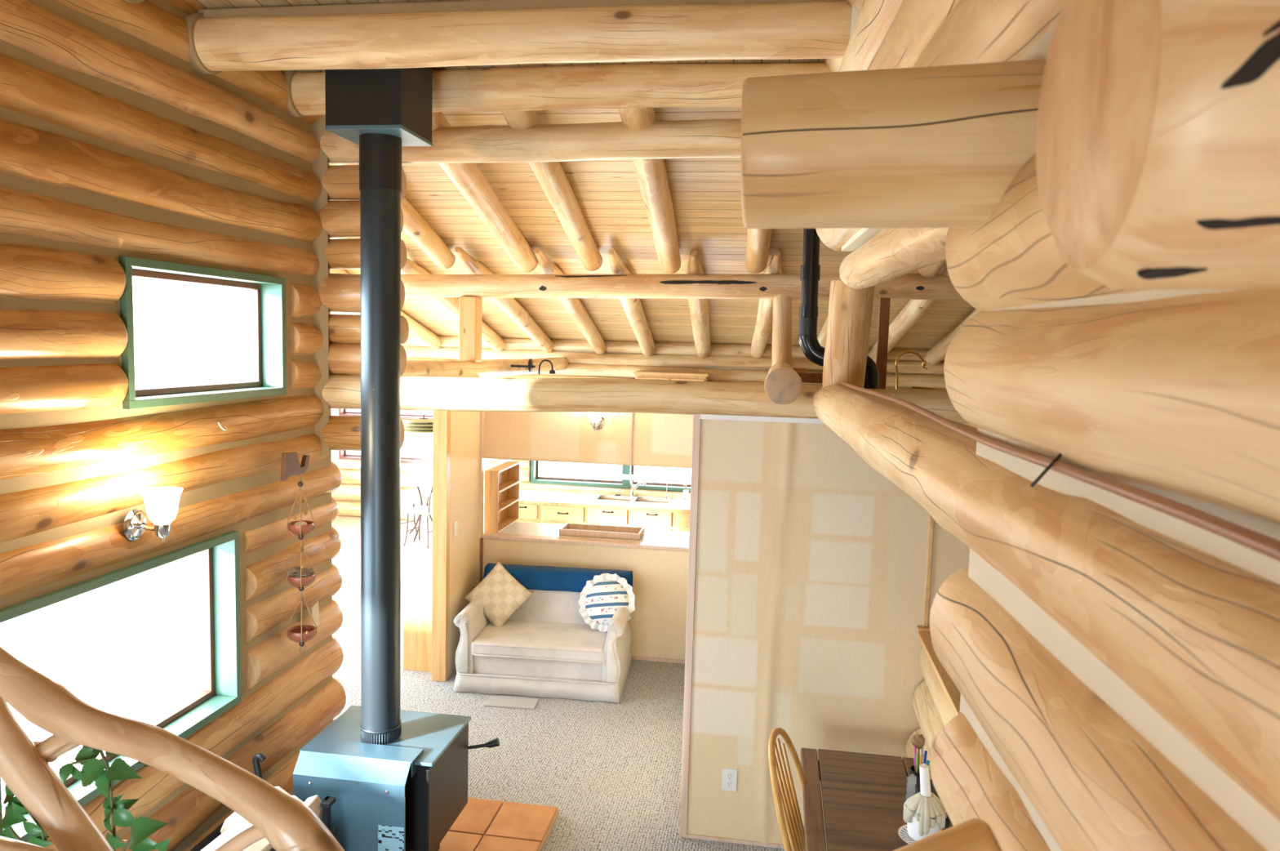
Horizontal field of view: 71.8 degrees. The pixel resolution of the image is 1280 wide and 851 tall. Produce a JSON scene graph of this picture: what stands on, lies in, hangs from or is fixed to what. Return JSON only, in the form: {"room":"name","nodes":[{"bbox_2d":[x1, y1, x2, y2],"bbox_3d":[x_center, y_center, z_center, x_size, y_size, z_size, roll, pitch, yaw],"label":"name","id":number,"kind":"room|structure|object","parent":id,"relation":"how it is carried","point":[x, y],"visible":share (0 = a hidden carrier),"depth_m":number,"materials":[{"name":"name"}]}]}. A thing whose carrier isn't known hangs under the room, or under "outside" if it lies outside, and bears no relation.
{"room":"log cabin living room","nodes":[
{"label":"log cabin living room","id":0,"kind":"room"},
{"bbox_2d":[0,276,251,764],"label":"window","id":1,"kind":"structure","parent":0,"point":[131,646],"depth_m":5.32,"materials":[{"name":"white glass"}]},
{"bbox_2d":[0,644,344,850],"bbox_3d":[-1.002,0.727,1.698,1.100,0.773,0.260,2,5,9],"label":"railing","id":2,"kind":"object","parent":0,"point":[287,823],"visible":1,"depth_m":1.72,"materials":[{"name":"brown wood"}]},
{"bbox_2d":[0,744,171,850],"bbox_3d":[-1.292,0.898,2.046,0.509,0.442,0.112,3,6,13],"label":"potted plant","id":3,"kind":"object","parent":2,"relation":"hanging from","point":[92,769],"visible":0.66,"depth_m":2.04,"materials":[{"name":"green plant"}]},
{"bbox_2d":[0,0,346,850],"bbox_3d":[-2.503,0.021,0.748,0.302,5.118,9.101,2,5,9],"label":"wall","id":4,"kind":"structure","parent":0,"point":[113,144],"depth_m":3.57,"materials":[{"name":"orange wood"}]},
{"bbox_2d":[0,530,241,842],"bbox_3d":[-2.101,0.971,3.568,0.175,0.835,1.365,2,5,9],"label":"window","id":5,"kind":"structure","parent":4,"relation":"in","point":[220,573],"depth_m":4.16,"materials":[{"name":"green wood"}]},
{"bbox_2d":[123,486,183,541],"bbox_3d":[-1.893,0.354,3.467,0.195,0.207,0.150,2,5,9],"label":"wall sconce","id":6,"kind":"object","parent":4,"relation":"attached to","point":[162,503],"visible":1,"depth_m":3.44,"materials":[{"name":"white glass"}]},
{"bbox_2d":[118,255,286,408],"bbox_3d":[-1.980,-0.409,3.981,0.175,0.590,1.120,2,5,9],"label":"window","id":7,"kind":"structure","parent":4,"relation":"in","point":[268,293],"depth_m":4.13,"materials":[{"name":"green wood"}]},
{"bbox_2d":[280,452,317,653],"bbox_3d":[-1.754,0.658,4.512,0.144,1.070,0.243,2,5,9],"label":"planter","id":8,"kind":"object","parent":4,"relation":"attached to","point":[290,465],"visible":0.97,"depth_m":4.53,"materials":[{"name":"brown ceramic"}]},
{"bbox_2d":[287,520,314,534],"bbox_3d":[-1.744,0.529,4.547,0.130,0.059,0.130,2,5,9],"label":"clay bowl","id":9,"kind":"object","parent":8,"relation":"on","point":[300,529],"depth_m":4.51,"materials":[{"name":"ceramic"}]},
{"bbox_2d":[287,570,315,586],"bbox_3d":[-1.751,0.798,4.572,0.134,0.059,0.134,2,5,9],"label":"clay bowl","id":10,"kind":"object","parent":8,"relation":"on","point":[298,581],"depth_m":4.53,"materials":[{"name":"ceramic"}]},
{"bbox_2d":[287,624,316,641],"bbox_3d":[-1.759,1.087,4.599,0.144,0.059,0.144,2,5,9],"label":"clay bowl","id":11,"kind":"object","parent":8,"relation":"on","point":[295,633],"depth_m":4.58,"materials":[{"name":"ceramic"}]},
{"bbox_2d":[330,357,568,377],"bbox_3d":[-1.326,-0.502,7.757,0.189,0.176,5.450,2,5,9],"label":"log","id":12,"kind":"object","parent":4,"relation":"attached to","point":[490,367],"visible":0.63,"depth_m":7.25,"materials":[{"name":"brown wood"}]},
{"bbox_2d":[458,296,482,362],"bbox_3d":[-1.392,-0.787,7.259,0.150,0.530,0.150,2,5,9],"label":"wood post","id":13,"kind":"object","parent":12,"relation":"on","point":[470,307],"visible":0.88,"depth_m":7.19,"materials":[{"name":"brown wood"}]},
{"bbox_2d":[400,273,964,299],"bbox_3d":[0.248,-1.099,6.971,5.103,0.268,0.199,2,5,9],"label":"log","id":14,"kind":"object","parent":13,"relation":"on","point":[908,286],"visible":0.67,"depth_m":6.92,"materials":[{"name":"brown wood"}]},
{"bbox_2d":[197,0,845,17],"bbox_3d":[-0.448,-1.680,3.577,2.900,0.068,0.080,2,5,9],"label":"log beam","id":15,"kind":"structure","parent":4,"relation":"attached to","point":[470,5],"depth_m":3.58,"materials":[{"name":"beige wood"}]},
{"bbox_2d":[183,0,860,74],"bbox_3d":[-0.460,-1.581,3.588,3.120,0.251,0.244,3,5,9],"label":"tie beam","id":16,"kind":"structure","parent":4,"relation":"attached to","point":[811,29],"depth_m":3.52,"materials":[{"name":"brown wood"}]},
{"bbox_2d":[282,62,833,117],"bbox_3d":[-0.357,-1.647,4.317,3.100,0.247,0.244,2,5,9],"label":"tie beam","id":17,"kind":"structure","parent":4,"relation":"attached to","point":[620,86],"depth_m":4.23,"materials":[{"name":"brown wood"}]},
{"bbox_2d":[195,0,468,8],"bbox_3d":[0.125,-1.825,-0.509,5.750,1.015,7.960,2,5,9],"label":"ceiling","id":18,"kind":"structure","parent":0,"point":[208,4],"depth_m":3.70,"materials":[{"name":"beige wood"}]},
{"bbox_2d":[316,164,408,450],"bbox_3d":[-1.652,-0.640,4.927,0.702,1.581,0.226,2,5,9],"label":"wall","id":19,"kind":"structure","parent":0,"point":[340,292],"depth_m":4.85,"materials":[{"name":"orange wood"}]},
{"bbox_2d":[320,118,741,164],"bbox_3d":[-0.282,-1.490,4.647,3.320,0.213,0.205,2,5,9],"label":"log beam","id":20,"kind":"structure","parent":19,"relation":"on","point":[702,138],"depth_m":4.58,"materials":[{"name":"brown wood"}]},
{"bbox_2d":[431,111,537,271],"bbox_3d":[-1.032,-1.489,5.757,0.182,0.771,2.597,2,5,6],"label":"rafter","id":21,"kind":"object","parent":20,"relation":"on","point":[468,179],"visible":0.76,"depth_m":5.78,"materials":[{"name":"brown wood"}]},
{"bbox_2d":[502,110,602,271],"bbox_3d":[-0.511,-1.476,5.678,0.169,0.756,2.596,2,5,6],"label":"rafter","id":22,"kind":"object","parent":20,"relation":"on","point":[551,176],"visible":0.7,"depth_m":5.60,"materials":[{"name":"brown wood"}]},
{"bbox_2d":[618,106,680,274],"bbox_3d":[0.101,-1.441,5.585,0.189,0.767,2.598,2,5,6],"label":"rafter","id":23,"kind":"object","parent":20,"relation":"on","point":[651,175],"visible":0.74,"depth_m":5.44,"materials":[{"name":"brown wood"}]},
{"bbox_2d":[745,228,772,273],"bbox_3d":[0.756,-1.426,5.485,0.175,0.759,2.598,2,5,6],"label":"rafter","id":24,"kind":"object","parent":20,"relation":"on","point":[758,240],"visible":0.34,"depth_m":6.26,"materials":[{"name":"brown wood"}]},
{"bbox_2d":[0,515,792,850],"bbox_3d":[-1.378,2.296,4.537,9.900,0.104,16.700,2,5,9],"label":"floor","id":25,"kind":"structure","parent":0,"point":[612,771],"depth_m":5.94,"materials":[{"name":"carpet"}]},
{"bbox_2d":[400,557,432,671],"bbox_3d":[-1.706,1.571,7.536,0.330,0.768,0.870,2,5,9],"label":"cabinet","id":26,"kind":"object","parent":25,"relation":"on","point":[417,583],"visible":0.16,"depth_m":7.13,"materials":[{"name":"beige wood"}]},
{"bbox_2d":[400,477,432,542],"bbox_3d":[-2.913,1.126,11.886,0.620,0.768,0.620,2,5,9],"label":"bistro table","id":27,"kind":"object","parent":25,"relation":"on","point":[415,482],"visible":0.56,"depth_m":11.77,"materials":[{"name":"white laminate"}]},
{"bbox_2d":[403,484,432,548],"bbox_3d":[-2.779,1.107,11.453,0.414,0.883,0.402,3,6,16],"label":"bistro chair","id":28,"kind":"object","parent":25,"relation":"on","point":[420,509],"visible":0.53,"depth_m":11.35,"materials":[{"name":"white wood"}]},
{"bbox_2d":[437,796,559,850],"bbox_3d":[-1.239,2.252,4.262,1.295,0.050,1.810,2,5,9],"label":"stone hearth","id":29,"kind":"object","parent":25,"relation":"on","point":[482,824],"visible":0.37,"depth_m":4.82,"materials":[{"name":"tile"}]},
{"bbox_2d":[190,795,337,850],"bbox_3d":[-1.654,1.966,3.717,0.515,0.600,0.580,2,5,9],"label":"bin","id":30,"kind":"object","parent":29,"relation":"on","point":[328,801],"visible":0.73,"depth_m":3.91,"materials":[{"name":"black metal"}]},
{"bbox_3d":[-1.761,2.106,3.715,0.260,0.228,0.540,2,4,4],"label":"log","id":31,"kind":"object","parent":30,"relation":"in","visible":0},
{"bbox_3d":[-1.759,1.886,3.716,0.201,0.187,0.600,2,7,9],"label":"log","id":32,"kind":"object","parent":31,"relation":"on","visible":0},
{"bbox_2d":[200,795,303,850],"bbox_3d":[-1.649,1.751,3.707,0.226,0.128,0.600,3,5,12],"label":"log","id":33,"kind":"object","parent":32,"relation":"on","point":[263,844],"visible":0.22,"depth_m":3.65,"materials":[{"name":"beige wood"}]},
{"bbox_2d":[220,786,290,833],"bbox_3d":[-1.677,1.700,3.870,0.165,0.121,0.280,3,7,10],"label":"log","id":34,"kind":"object","parent":33,"relation":"on","point":[234,820],"visible":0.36,"depth_m":3.73,"materials":[{"name":"beige wood"}]},
{"bbox_2d":[293,705,499,850],"bbox_3d":[-1.185,1.863,4.383,0.803,0.705,0.700,2,5,9],"label":"wood stove","id":35,"kind":"object","parent":29,"relation":"on","point":[406,793],"visible":0.95,"depth_m":4.13,"materials":[{"name":"blue metal"}]},
{"bbox_2d":[293,737,422,797],"bbox_3d":[-1.317,1.597,4.137,0.545,0.135,0.205,2,5,9],"label":"hood","id":36,"kind":"object","parent":35,"relation":"attached to","point":[353,768],"depth_m":4.07,"materials":[{"name":"blue metal"}]},
{"bbox_2d":[359,133,401,743],"bbox_3d":[-1.230,0.098,4.194,0.194,2.848,0.194,2,5,9],"label":"stovepipe","id":37,"kind":"object","parent":35,"relation":"on","point":[380,154],"visible":1,"depth_m":4.12,"materials":[{"name":"black metal"}]},
{"bbox_2d":[404,764,429,850],"bbox_3d":[-1.252,1.755,4.418,0.620,0.440,0.480,2,5,9],"label":"door","id":38,"kind":"structure","parent":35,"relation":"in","point":[415,785],"depth_m":4.15,"materials":[{"name":"black paint"}]},
{"bbox_2d":[483,695,538,709],"bbox_3d":[-0.955,2.061,6.584,0.380,0.011,0.180,2,5,5],"label":"floor vent","id":39,"kind":"object","parent":25,"relation":"in","point":[493,700],"visible":1,"depth_m":6.57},
{"bbox_2d":[516,500,540,522],"bbox_3d":[-1.323,1.269,10.296,0.430,0.872,0.497,2,5,9],"label":"base cabinet","id":40,"kind":"object","parent":25,"relation":"on","point":[529,511],"visible":0.26,"depth_m":10.04,"materials":[{"name":"brown wood"}]},
{"bbox_2d":[453,588,632,702],"bbox_3d":[-0.737,1.629,7.091,1.300,0.776,0.885,2,5,6],"label":"loveseat","id":41,"kind":"object","parent":25,"relation":"on","point":[546,647],"visible":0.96,"depth_m":6.75,"materials":[{"name":"beige fabric"}]},
{"bbox_2d":[463,561,532,626],"bbox_3d":[-1.155,1.387,7.215,0.514,0.505,0.249,4,6,24],"label":"square cushion","id":42,"kind":"object","parent":41,"relation":"on","point":[500,593],"visible":0.94,"depth_m":7.17,"materials":[{"name":"beige fabric"}]},
{"bbox_2d":[471,619,607,662],"bbox_3d":[-0.749,1.690,7.001,1.030,0.108,0.645,2,5,6],"label":"seat cushion","id":43,"kind":"object","parent":41,"relation":"on","point":[529,640],"depth_m":6.78,"materials":[{"name":"beige fabric"}]},
{"bbox_2d":[483,562,632,591],"bbox_3d":[-0.683,1.318,7.393,1.225,0.262,0.247,2,5,6],"label":"blanket","id":44,"kind":"object","parent":41,"relation":"on","point":[531,577],"visible":0.62,"depth_m":7.31,"materials":[{"name":"blue fabric"}]},
{"bbox_2d":[577,573,635,631],"bbox_3d":[-0.267,1.419,7.108,0.474,0.446,0.214,3,6,15],"label":"round cushion","id":45,"kind":"object","parent":41,"relation":"on","point":[602,595],"visible":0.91,"depth_m":7.08,"materials":[{"name":"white fabric"}]},
{"bbox_2d":[540,501,586,524],"bbox_3d":[-0.845,1.289,10.223,0.538,0.872,0.497,2,5,9],"label":"base cabinet","id":46,"kind":"object","parent":25,"relation":"on","point":[555,513],"visible":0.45,"depth_m":9.99,"materials":[{"name":"brown wood"}]},
{"bbox_2d":[499,521,689,544],"bbox_3d":[-0.325,1.459,7.961,2.080,0.985,0.588,2,5,9],"label":"countertop","id":47,"kind":"structure","parent":25,"relation":"on","point":[517,527],"depth_m":7.91,"materials":[{"name":"white laminate"}]},
{"bbox_2d":[484,460,519,533],"bbox_3d":[-1.253,0.646,8.068,0.128,0.560,0.660,2,5,9],"label":"spice shelf","id":48,"kind":"object","parent":47,"relation":"on","point":[501,481],"visible":0.98,"depth_m":8.05,"materials":[{"name":"brown wood"}]},
{"bbox_2d":[559,522,644,539],"bbox_3d":[-0.337,0.943,7.880,0.720,0.055,0.280,2,5,9],"label":"wooden tray","id":49,"kind":"object","parent":47,"relation":"on","point":[568,529],"visible":1,"depth_m":7.79,"materials":[{"name":"brown wood"}]},
{"bbox_2d":[586,497,631,526],"bbox_3d":[-0.335,1.310,10.145,0.496,0.872,0.497,2,5,9],"label":"base cabinet","id":50,"kind":"object","parent":25,"relation":"on","point":[598,514],"visible":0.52,"depth_m":9.91,"materials":[{"name":"brown wood"}]},
{"bbox_2d":[519,489,690,510],"bbox_3d":[-0.267,0.856,10.107,2.620,0.037,0.490,2,5,9],"label":"countertop","id":51,"kind":"structure","parent":50,"relation":"on","point":[524,495],"depth_m":10.02,"materials":[{"name":"white laminate"}]},
{"bbox_2d":[591,493,675,504],"bbox_3d":[-0.072,0.925,10.108,0.900,0.176,0.400,2,5,9],"label":"sink","id":52,"kind":"object","parent":51,"relation":"in","point":[597,497],"visible":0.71,"depth_m":10.13,"materials":[{"name":"metal"}]},
{"bbox_2d":[630,500,675,530],"bbox_3d":[0.157,1.330,10.070,0.499,0.872,0.497,2,5,9],"label":"base cabinet","id":53,"kind":"object","parent":25,"relation":"on","point":[653,518],"visible":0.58,"depth_m":9.83,"materials":[{"name":"brown wood"}]},
{"bbox_2d":[674,509,689,531],"bbox_3d":[0.693,1.353,9.988,0.587,0.872,0.497,2,5,9],"label":"base cabinet","id":54,"kind":"object","parent":25,"relation":"on","point":[682,517],"visible":0.12,"depth_m":9.78,"materials":[{"name":"brown wood"}]},
{"bbox_2d":[768,727,805,850],"bbox_3d":[0.812,1.855,3.763,0.559,1.052,0.469,4,6,20],"label":"chair","id":55,"kind":"object","parent":25,"relation":"on","point":[786,803],"visible":0.86,"depth_m":3.80,"materials":[{"name":"brown wood"}]},
{"bbox_2d":[800,747,914,850],"bbox_3d":[0.947,2.021,3.661,0.555,0.742,1.380,2,5,9],"label":"dining table","id":56,"kind":"object","parent":25,"relation":"on","point":[864,794],"visible":0.7,"depth_m":3.85,"materials":[{"name":"brown wood"}]},
{"bbox_2d":[897,823,915,843],"bbox_3d":[1.128,1.655,3.549,0.184,0.018,0.184,2,5,9],"label":"plate","id":57,"kind":"object","parent":56,"relation":"on","point":[902,831],"visible":0.23,"depth_m":3.56,"materials":[{"name":"white ceramic"}]},
{"bbox_2d":[902,763,947,840],"bbox_3d":[1.151,1.504,3.552,0.173,0.303,0.171,2,5,9],"label":"bottle","id":58,"kind":"object","parent":57,"relation":"on","point":[925,814],"visible":0.98,"depth_m":3.52,"materials":[{"name":"white ceramic"}]},
{"bbox_2d":[919,763,931,796],"bbox_3d":[1.145,1.425,3.546,0.054,0.145,0.042,2,5,9],"label":"candle","id":59,"kind":"object","parent":58,"relation":"on","point":[925,784],"depth_m":3.53,"materials":[{"name":"white wax"}]},
{"bbox_2d":[404,409,433,436],"bbox_3d":[-2.874,-0.286,11.753,0.608,0.890,0.608,2,5,9],"label":"pendant lamp","id":60,"kind":"object","parent":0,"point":[421,427],"visible":0.75,"depth_m":11.62,"materials":[{"name":"beige plastic"}]},
{"bbox_2d":[330,408,562,524],"bbox_3d":[-3.239,0.332,12.049,4.000,2.316,2.022,2,5,9],"label":"wall","id":61,"kind":"structure","parent":0,"point":[347,495],"depth_m":12.98,"materials":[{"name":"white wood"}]},
{"bbox_2d":[338,449,432,463],"bbox_3d":[-3.620,0.272,13.022,1.650,0.500,0.170,2,5,9],"label":"window","id":62,"kind":"structure","parent":61,"relation":"in","point":[342,454],"depth_m":13.04,"materials":[{"name":"red wood"}]},
{"bbox_2d":[338,408,433,419],"bbox_3d":[-3.605,-0.265,12.971,1.650,0.300,0.170,2,5,9],"label":"window","id":63,"kind":"structure","parent":61,"relation":"in","point":[341,411],"depth_m":12.97,"materials":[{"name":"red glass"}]},
{"bbox_2d":[448,410,479,676],"bbox_3d":[-1.480,0.818,7.316,0.100,2.320,0.800,2,5,9],"label":"wall","id":64,"kind":"structure","parent":0,"point":[464,547],"depth_m":7.20,"materials":[{"name":"beige paint"}]},
{"bbox_2d":[431,410,450,681],"bbox_3d":[-1.550,0.856,6.888,0.115,2.320,0.070,2,5,9],"label":"wooden post","id":65,"kind":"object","parent":64,"relation":"attached to","point":[442,419],"depth_m":6.87,"materials":[{"name":"brown wood"}]},
{"bbox_2d":[478,411,484,537],"bbox_3d":[-1.360,0.313,7.588,0.025,1.320,0.062,2,5,9],"label":"trim","id":66,"kind":"structure","parent":64,"relation":"attached to","point":[482,413],"depth_m":7.58,"materials":[{"name":"brown wood"}]},
{"bbox_2d":[297,58,824,72],"bbox_3d":[0.788,-1.714,3.869,5.750,0.110,0.840,2,5,9],"label":"ceiling","id":67,"kind":"structure","parent":0,"point":[792,60],"depth_m":4.20,"materials":[{"name":"beige wood"}]},
{"bbox_2d":[324,66,432,146],"bbox_3d":[-1.185,-1.533,4.040,0.356,0.430,0.356,2,5,9],"label":"box","id":68,"kind":"object","parent":67,"relation":"hanging from","point":[397,102],"visible":0.71,"depth_m":3.89,"materials":[{"name":"black metal"}]},
{"bbox_2d":[482,411,693,659],"bbox_3d":[-0.344,0.838,7.534,2.080,2.300,0.050,2,5,9],"label":"wall","id":69,"kind":"structure","parent":0,"point":[659,439],"depth_m":7.49,"materials":[{"name":"beige paint"}]},
{"bbox_2d":[481,532,688,551],"bbox_3d":[-0.357,0.999,7.561,2.100,0.025,0.125,2,5,9],"label":"trim","id":70,"kind":"structure","parent":69,"relation":"attached to","point":[486,535],"depth_m":7.55,"materials":[{"name":"brown wood"}]},
{"bbox_2d":[329,107,853,257],"bbox_3d":[-1.064,-1.614,5.864,10.000,0.685,2.500,2,5,9],"label":"ceiling","id":71,"kind":"structure","parent":0,"point":[705,193],"depth_m":6.04,"materials":[{"name":"beige wood"}]},
{"bbox_2d":[338,163,455,269],"bbox_3d":[-1.667,-1.498,6.104,0.176,0.663,2.109,2,5,6],"label":"rafter","id":72,"kind":"object","parent":71,"relation":"attached to","point":[415,225],"visible":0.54,"depth_m":6.52,"materials":[{"name":"brown wood"}]},
{"bbox_2d":[798,228,879,388],"bbox_3d":[1.097,-0.922,4.776,0.446,1.601,0.106,2,5,9],"label":"drain pipe","id":73,"kind":"object","parent":71,"relation":"attached to","point":[810,275],"visible":0.57,"depth_m":4.78,"materials":[{"name":"black plastic"}]},
{"bbox_2d":[917,259,946,277],"bbox_3d":[2.004,-1.364,5.294,0.192,0.766,2.598,2,5,6],"label":"rafter","id":74,"kind":"object","parent":71,"relation":"attached to","point":[930,271],"visible":0.07,"depth_m":6.42,"materials":[{"name":"brown wood"}]},
{"bbox_2d":[330,252,975,348],"bbox_3d":[-0.629,-1.203,8.830,10.000,0.785,3.400,2,5,9],"label":"ceiling","id":75,"kind":"structure","parent":0,"point":[731,321],"depth_m":8.78,"materials":[{"name":"beige wood"}]},
{"bbox_2d":[329,269,440,348],"bbox_3d":[-2.610,-1.182,8.872,0.172,0.854,3.565,2,5,5],"label":"rafter","id":76,"kind":"object","parent":75,"relation":"attached to","point":[417,330],"visible":0.25,"depth_m":9.91,"materials":[{"name":"brown wood"}]},
{"bbox_2d":[400,334,946,498],"bbox_3d":[-0.443,0.291,10.454,10.000,2.864,0.294,2,5,9],"label":"wall","id":77,"kind":"structure","parent":0,"point":[726,362],"depth_m":10.24,"materials":[{"name":"brown wood"}]},
{"bbox_2d":[400,257,505,351],"bbox_3d":[-1.831,-1.143,8.754,0.184,0.861,3.566,2,5,5],"label":"rafter","id":78,"kind":"object","parent":77,"relation":"on","point":[451,304],"visible":0.47,"depth_m":8.54,"materials":[{"name":"brown wood"}]},
{"bbox_2d":[454,246,553,352],"bbox_3d":[-1.251,-1.121,8.665,0.167,0.863,3.564,2,5,6],"label":"rafter","id":79,"kind":"object","parent":77,"relation":"on","point":[510,306],"visible":0.84,"depth_m":8.61,"materials":[{"name":"brown wood"}]},
{"bbox_2d":[533,247,606,354],"bbox_3d":[-0.625,-1.095,8.569,0.171,0.859,3.563,2,5,6],"label":"rafter","id":80,"kind":"object","parent":77,"relation":"on","point":[574,307],"visible":0.83,"depth_m":8.52,"materials":[{"name":"brown wood"}]},
{"bbox_2d":[530,460,690,491],"bbox_3d":[-0.099,0.377,10.449,2.410,0.715,0.170,2,5,9],"label":"window","id":81,"kind":"structure","parent":77,"relation":"in","point":[535,464],"depth_m":10.49,"materials":[{"name":"green wood"}]},
{"bbox_2d":[620,474,682,482],"bbox_3d":[0.135,0.615,10.287,0.720,0.055,0.060,2,5,9],"label":"window pane","id":82,"kind":"object","parent":81,"relation":"attached to","point":[645,477],"visible":1,"depth_m":10.26,"materials":[{"name":"white glass"}]},
{"bbox_2d":[608,248,656,355],"bbox_3d":[-0.050,-1.067,8.483,0.177,0.868,3.564,2,5,6],"label":"rafter","id":83,"kind":"object","parent":77,"relation":"on","point":[633,307],"visible":0.85,"depth_m":8.34,"materials":[{"name":"brown wood"}]},
{"bbox_2d":[633,370,710,381],"bbox_3d":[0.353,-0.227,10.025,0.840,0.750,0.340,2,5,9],"label":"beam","id":84,"kind":"structure","parent":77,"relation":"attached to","point":[693,376],"depth_m":9.86,"materials":[{"name":"brown wood"}]},
{"bbox_2d":[685,249,711,358],"bbox_3d":[0.565,-1.037,8.390,0.188,0.866,3.567,2,5,6],"label":"rafter","id":85,"kind":"object","parent":77,"relation":"on","point":[699,308],"visible":0.84,"depth_m":8.24,"materials":[{"name":"brown wood"}]},
{"bbox_2d":[751,249,782,358],"bbox_3d":[1.178,-1.024,8.295,0.179,0.854,3.565,2,5,5],"label":"rafter","id":86,"kind":"object","parent":77,"relation":"on","point":[763,326],"visible":0.8,"depth_m":8.20,"materials":[{"name":"brown wood"}]},
{"bbox_2d":[867,263,949,363],"bbox_3d":[2.453,-0.961,8.102,0.182,0.865,3.566,2,5,6],"label":"rafter","id":87,"kind":"object","parent":77,"relation":"on","point":[914,309],"visible":0.56,"depth_m":7.95,"materials":[{"name":"brown wood"}]},
{"bbox_2d":[924,308,980,364],"bbox_3d":[3.067,-0.932,8.009,0.190,0.867,3.567,2,5,6],"label":"rafter","id":88,"kind":"object","parent":77,"relation":"on","point":[937,353],"visible":0.25,"depth_m":9.06,"materials":[{"name":"brown wood"}]},
{"bbox_2d":[686,418,974,848],"bbox_3d":[1.802,1.156,4.540,3.113,2.345,0.068,2,5,9],"label":"wall","id":89,"kind":"structure","parent":0,"point":[811,566],"depth_m":4.65,"materials":[{"name":"beige paint"}]},
{"bbox_2d":[321,373,967,422],"bbox_3d":[0.041,-0.145,4.715,4.150,0.202,0.201,2,5,9],"label":"log","id":90,"kind":"object","parent":89,"relation":"attached to","point":[341,391],"visible":0.55,"depth_m":4.69,"materials":[{"name":"brown wood"}]},
{"bbox_2d":[764,361,802,404],"bbox_3d":[1.147,-0.421,7.160,0.191,0.233,5.682,2,5,9],"label":"joist","id":91,"kind":"object","parent":90,"relation":"on","point":[783,384],"visible":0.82,"depth_m":4.37,"materials":[{"name":"brown wood"}]},
{"bbox_2d":[771,294,791,366],"bbox_3d":[1.108,-0.733,6.876,0.157,0.570,0.155,1,5,9],"label":"wood post","id":92,"kind":"object","parent":91,"relation":"on","point":[782,304],"visible":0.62,"depth_m":6.82,"materials":[{"name":"beige wood"}]},
{"bbox_2d":[792,297,890,388],"bbox_3d":[1.085,-0.432,5.004,0.600,0.580,0.260,2,5,9],"label":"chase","id":93,"kind":"object","parent":91,"relation":"attached to","point":[884,303],"visible":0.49,"depth_m":4.90,"materials":[{"name":"brown wood"}]},
{"bbox_2d":[679,413,701,837],"bbox_3d":[0.268,1.099,4.751,0.040,2.335,0.012,2,5,9],"label":"trim","id":94,"kind":"structure","parent":89,"relation":"attached to","point":[696,417],"depth_m":4.74,"materials":[{"name":"brown wood"}]},
{"bbox_2d":[721,767,737,791],"bbox_3d":[0.485,1.919,4.791,0.081,0.124,0.011,2,5,9],"label":"wall outlet","id":95,"kind":"object","parent":89,"relation":"attached to","point":[729,782],"visible":1,"depth_m":4.79,"materials":[{"name":"beige plastic"}]},
{"bbox_2d":[686,833,827,850],"bbox_3d":[0.840,2.277,4.768,1.190,0.020,0.012,2,5,9],"label":"baseboard","id":96,"kind":"structure","parent":89,"relation":"attached to","point":[688,835],"depth_m":4.81,"materials":[{"name":"brown wood"}]},
{"bbox_2d":[700,413,824,423],"bbox_3d":[0.805,-0.028,4.557,0.985,0.028,0.030,2,5,9],"label":"trim","id":97,"kind":"structure","parent":89,"relation":"attached to","point":[706,416],"depth_m":4.57,"materials":[{"name":"white paint"}]},
{"bbox_2d":[923,514,934,626],"bbox_3d":[1.484,0.620,4.518,0.022,1.000,0.012,2,5,9],"label":"trim","id":98,"kind":"structure","parent":89,"relation":"attached to","point":[931,519],"depth_m":4.53,"materials":[{"name":"brown wood"}]},
{"bbox_2d":[812,0,1279,850],"bbox_3d":[0.538,0.256,0.100,0.330,4.900,8.737,2,5,6],"label":"wall","id":99,"kind":"structure","parent":0,"point":[1113,660],"depth_m":1.03,"materials":[{"name":"brown wood"}]},
{"bbox_2d":[822,279,875,389],"bbox_3d":[1.007,-0.430,4.272,0.223,0.537,0.203,3,6,19],"label":"wood post","id":100,"kind":"object","parent":99,"relation":"on","point":[850,308],"visible":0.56,"depth_m":4.19,"materials":[{"name":"beige wood"}]},
{"bbox_2d":[740,59,1046,228],"bbox_3d":[0.573,-0.432,1.375,0.818,0.258,0.254,1,5,9],"label":"log beam","id":101,"kind":"structure","parent":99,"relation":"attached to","point":[941,146],"depth_m":1.30,"materials":[{"name":"brown wood"}]},
{"bbox_2d":[906,626,960,827],"bbox_3d":[1.456,1.748,3.847,0.378,1.291,1.510,2,5,9],"label":"wall ledge","id":102,"kind":"object","parent":99,"relation":"attached to","point":[936,699],"visible":0.2,"depth_m":4.14,"materials":[{"name":"brown wood"}]},
{"bbox_2d":[893,817,1002,850],"bbox_3d":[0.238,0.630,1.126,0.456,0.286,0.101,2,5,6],"label":"chair","id":103,"kind":"object","parent":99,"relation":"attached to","point":[973,833],"visible":1,"depth_m":1.09,"materials":[{"name":"brown wood"}]},
{"bbox_2d":[840,381,1279,561],"bbox_3d":[0.661,-0.029,2.103,0.060,0.053,3.852,2,5,7],"label":"handrail","id":104,"kind":"object","parent":99,"relation":"attached to","point":[1265,544],"visible":0.98,"depth_m":0.94,"materials":[{"name":"wood"}]},
{"bbox_2d":[1035,0,1279,289],"bbox_3d":[0.642,-0.234,0.620,0.638,0.279,0.279,1,5,9],"label":"log","id":105,"kind":"object","parent":99,"relation":"attached to","point":[1157,138],"visible":1,"depth_m":0.58,"materials":[{"name":"brown wood"}]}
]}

